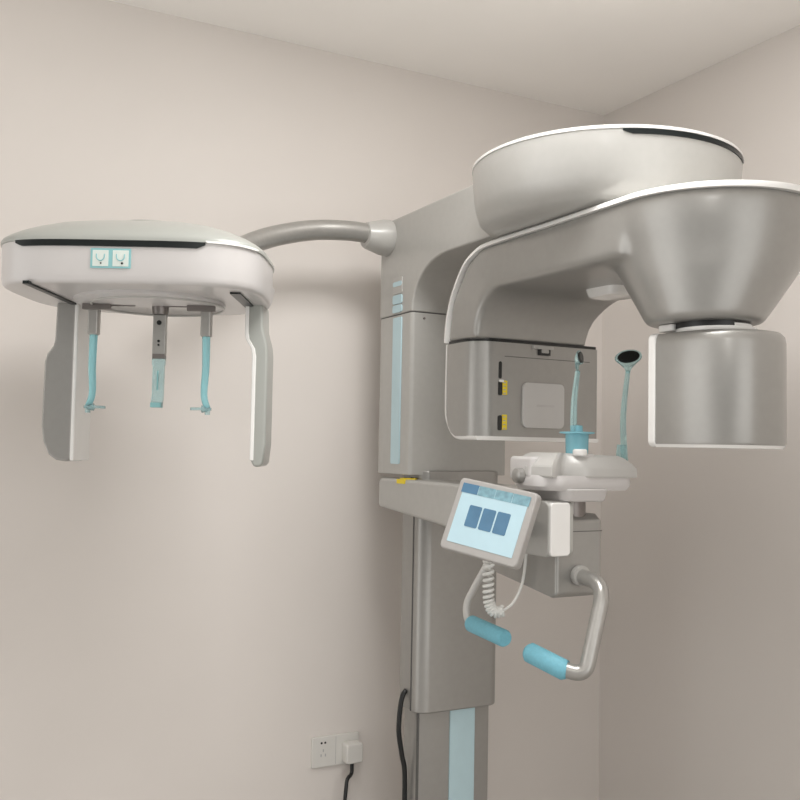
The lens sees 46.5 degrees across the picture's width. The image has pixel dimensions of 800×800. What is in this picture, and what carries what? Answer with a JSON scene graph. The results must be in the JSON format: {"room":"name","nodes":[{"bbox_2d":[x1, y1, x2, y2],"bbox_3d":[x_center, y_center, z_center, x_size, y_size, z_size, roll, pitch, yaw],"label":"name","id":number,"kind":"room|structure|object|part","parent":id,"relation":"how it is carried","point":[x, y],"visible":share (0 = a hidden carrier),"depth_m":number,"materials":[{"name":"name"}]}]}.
{"room":"radiology room","nodes":[
{"label":"radiology room","id":0,"kind":"room"},
{"bbox_2d":[0,0,603,799],"bbox_3d":[-0.968,0.277,2.307,3.855,2.642,0.100,3,-3,-28],"label":"wall","id":1,"kind":"structure","parent":0,"point":[181,616],"depth_m":2.52,"materials":[{"name":"paint"}]},
{"bbox_2d":[311,731,358,768],"bbox_3d":[-0.183,0.988,2.630,0.144,0.084,0.010,3,-3,-28],"label":"wall socket","id":2,"kind":"object","parent":1,"relation":"attached to","point":[326,751],"visible":0.85,"depth_m":2.62,"materials":[{"name":"white plastic"}]},
{"bbox_2d":[342,740,362,799],"bbox_3d":[-0.142,1.296,2.603,0.067,0.660,0.056,3,-3,-28],"label":"plug","id":3,"kind":"object","parent":2,"relation":"in","point":[352,751],"visible":1,"depth_m":2.61,"materials":[{"name":"white plastic"}]},
{"bbox_3d":[-0.145,1.322,2.595,0.020,0.607,0.069,-1,-3,31],"label":"cord","id":4,"kind":"part","parent":3,"relation":"part of","materials":[{"name":"black plastic"}]},
{"bbox_2d":[109,0,799,114],"bbox_3d":[0.074,-1.175,0.341,3.955,0.100,4.650,3,-3,-28],"label":"ceiling","id":5,"kind":"structure","parent":0,"point":[601,57],"depth_m":2.56,"materials":[{"name":"paint"}]},
{"bbox_2d":[599,25,799,799],"bbox_3d":[1.754,0.271,1.169,0.100,2.642,4.450,3,-3,-28],"label":"wall","id":6,"kind":"structure","parent":0,"point":[699,695],"depth_m":2.69,"materials":[{"name":"paint"}]},
{"bbox_3d":[0.023,1.563,0.204,3.955,0.100,4.650,3,-3,-28],"label":"floor","id":7,"kind":"structure","parent":0,"visible":0},
{"bbox_2d":[0,124,799,799],"bbox_3d":[-0.058,0.536,1.882,1.406,2.116,1.301,3,-3,-28],"label":"machine","id":8,"kind":"object","parent":7,"relation":"on","point":[493,289],"visible":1,"depth_m":1.86,"materials":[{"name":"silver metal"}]},
{"bbox_3d":[-0.730,-0.038,2.039,0.066,0.342,0.100,1,-3,0],"label":"hanging arm","id":9,"kind":"part","parent":8,"relation":"part of","materials":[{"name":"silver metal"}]},
{"bbox_3d":[-0.696,-0.037,2.039,0.009,0.338,0.104,1,-3,0],"label":"panel","id":10,"kind":"part","parent":8,"relation":"part of","materials":[{"name":"white plastic"}]},
{"bbox_3d":[-0.646,-0.062,1.950,0.021,0.154,0.018,3,-3,-28],"label":"ear rod","id":11,"kind":"part","parent":8,"relation":"part of","materials":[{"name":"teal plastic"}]},
{"bbox_3d":[-0.525,-0.201,1.962,0.310,0.014,0.310,3,-3,-28],"label":"ring plate","id":12,"kind":"part","parent":8,"relation":"part of","materials":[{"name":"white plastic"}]},
{"bbox_3d":[-0.406,-0.058,1.950,0.021,0.154,0.018,3,-3,-28],"label":"ear rod","id":13,"kind":"part","parent":8,"relation":"part of","materials":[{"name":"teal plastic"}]},
{"bbox_3d":[-0.315,-0.294,1.777,0.117,0.004,0.023,4,-4,-41],"label":"rim trim","id":14,"kind":"part","parent":8,"relation":"part of","materials":[{"name":"white plastic"}]},
{"bbox_3d":[-0.318,-0.035,2.011,0.025,0.330,0.095,1,-3,0],"label":"edge trim","id":15,"kind":"part","parent":8,"relation":"part of","materials":[{"name":"white plastic"}]},
{"bbox_3d":[-0.304,-0.031,2.016,0.046,0.348,0.095,1,-3,0],"label":"hanging arm","id":16,"kind":"part","parent":8,"relation":"part of","materials":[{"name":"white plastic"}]},
{"bbox_2d":[396,688,406,799],"bbox_3d":[-0.125,1.186,2.469,0.324,0.875,0.043,-1,-3,32],"label":"power cable","id":17,"kind":"object","parent":8,"relation":"attached to","point":[404,692],"visible":1,"depth_m":2.39,"materials":[{"name":"black plastic"}]},
{"bbox_3d":[0.153,0.258,2.255,0.132,0.116,0.662,3,-3,-28],"label":"support arm","id":18,"kind":"part","parent":8,"relation":"part of","materials":[{"name":"grey paint"}]},
{"bbox_3d":[0.165,0.388,1.961,0.055,0.166,0.164,0,-3,17],"label":"handle","id":19,"kind":"part","parent":8,"relation":"part of","materials":[{"name":"grey plastic"}]},
{"bbox_2d":[482,554,527,617],"bbox_3d":[0.212,0.376,1.887,0.092,0.134,0.027,1,-3,4],"label":"coiled cord","id":20,"kind":"object","parent":8,"relation":"hanging from","point":[492,609],"visible":0.91,"depth_m":1.88,"materials":[{"name":"white plastic"}]},
{"bbox_3d":[0.239,0.151,1.860,0.024,0.031,0.031,3,-3,-28],"label":"knob","id":21,"kind":"part","parent":8,"relation":"part of","materials":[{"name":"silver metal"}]},
{"bbox_3d":[0.330,0.014,2.152,0.116,0.103,0.010,3,-3,-28],"label":"badge plate","id":22,"kind":"part","parent":8,"relation":"part of","materials":[{"name":"grey plastic"}]},
{"bbox_3d":[0.307,0.252,1.814,0.048,0.104,0.021,3,-3,-28],"label":"panel","id":23,"kind":"part","parent":8,"relation":"part of","materials":[{"name":"white plastic"}]},
{"bbox_3d":[0.346,0.168,1.904,0.227,0.030,0.145,3,-3,-28],"label":"plate","id":24,"kind":"part","parent":8,"relation":"part of","materials":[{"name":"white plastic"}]},
{"bbox_3d":[0.360,-0.017,1.883,0.028,0.167,0.023,3,-3,-28],"label":"temple rod","id":25,"kind":"part","parent":8,"relation":"part of","materials":[{"name":"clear plastic"}]},
{"bbox_2d":[559,425,594,453],"bbox_3d":[0.358,0.080,1.883,0.070,0.059,0.070,3,-3,-28],"label":"cup","id":26,"kind":"object","parent":8,"relation":"on","point":[576,440],"depth_m":1.86,"materials":[{"name":"teal plastic"}]},
{"bbox_3d":[0.348,0.207,1.889,0.056,0.070,0.056,3,-3,-28],"label":"post","id":27,"kind":"part","parent":8,"relation":"part of","materials":[{"name":"metal"}]},
{"bbox_3d":[0.348,0.132,1.905,0.228,0.048,0.148,3,-3,-28],"label":"plate","id":28,"kind":"part","parent":8,"relation":"part of","materials":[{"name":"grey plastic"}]},
{"bbox_3d":[0.358,0.427,1.782,0.086,0.196,0.137,0,-3,21],"label":"handle","id":29,"kind":"part","parent":8,"relation":"part of","materials":[{"name":"metal"}]},
{"bbox_2d":[586,285,628,299],"bbox_3d":[0.449,-0.232,1.994,0.068,0.024,0.106,3,-3,-28],"label":"light","id":30,"kind":"object","parent":8,"relation":"attached to","point":[598,292],"depth_m":1.97,"materials":[{"name":"white plastic"}]},
{"bbox_2d":[616,445,626,459],"bbox_3d":[0.461,0.114,1.938,0.024,0.041,0.024,3,-3,-28],"label":"socket","id":31,"kind":"object","parent":8,"relation":"attached to","point":[621,451],"depth_m":1.93,"materials":[{"name":"teal plastic"}]},
{"bbox_3d":[0.470,-0.245,1.924,0.395,0.209,0.828,3,-3,-28],"label":"arm","id":32,"kind":"part","parent":8,"relation":"part of","materials":[{"name":"white plastic"}]},
{"bbox_3d":[0.470,-0.231,1.919,0.383,0.218,0.808,3,-3,-28],"label":"scanning arm","id":33,"kind":"part","parent":8,"relation":"part of","materials":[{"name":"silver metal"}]},
{"bbox_3d":[0.475,0.015,1.941,0.057,0.243,0.021,1,-3,3],"label":"temple rod","id":34,"kind":"part","parent":8,"relation":"part of","materials":[{"name":"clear plastic"}]},
{"bbox_3d":[0.545,-0.013,1.713,0.220,0.203,0.018,3,-3,-28],"label":"plate","id":35,"kind":"part","parent":8,"relation":"part of","materials":[{"name":"white plastic"}]}
]}

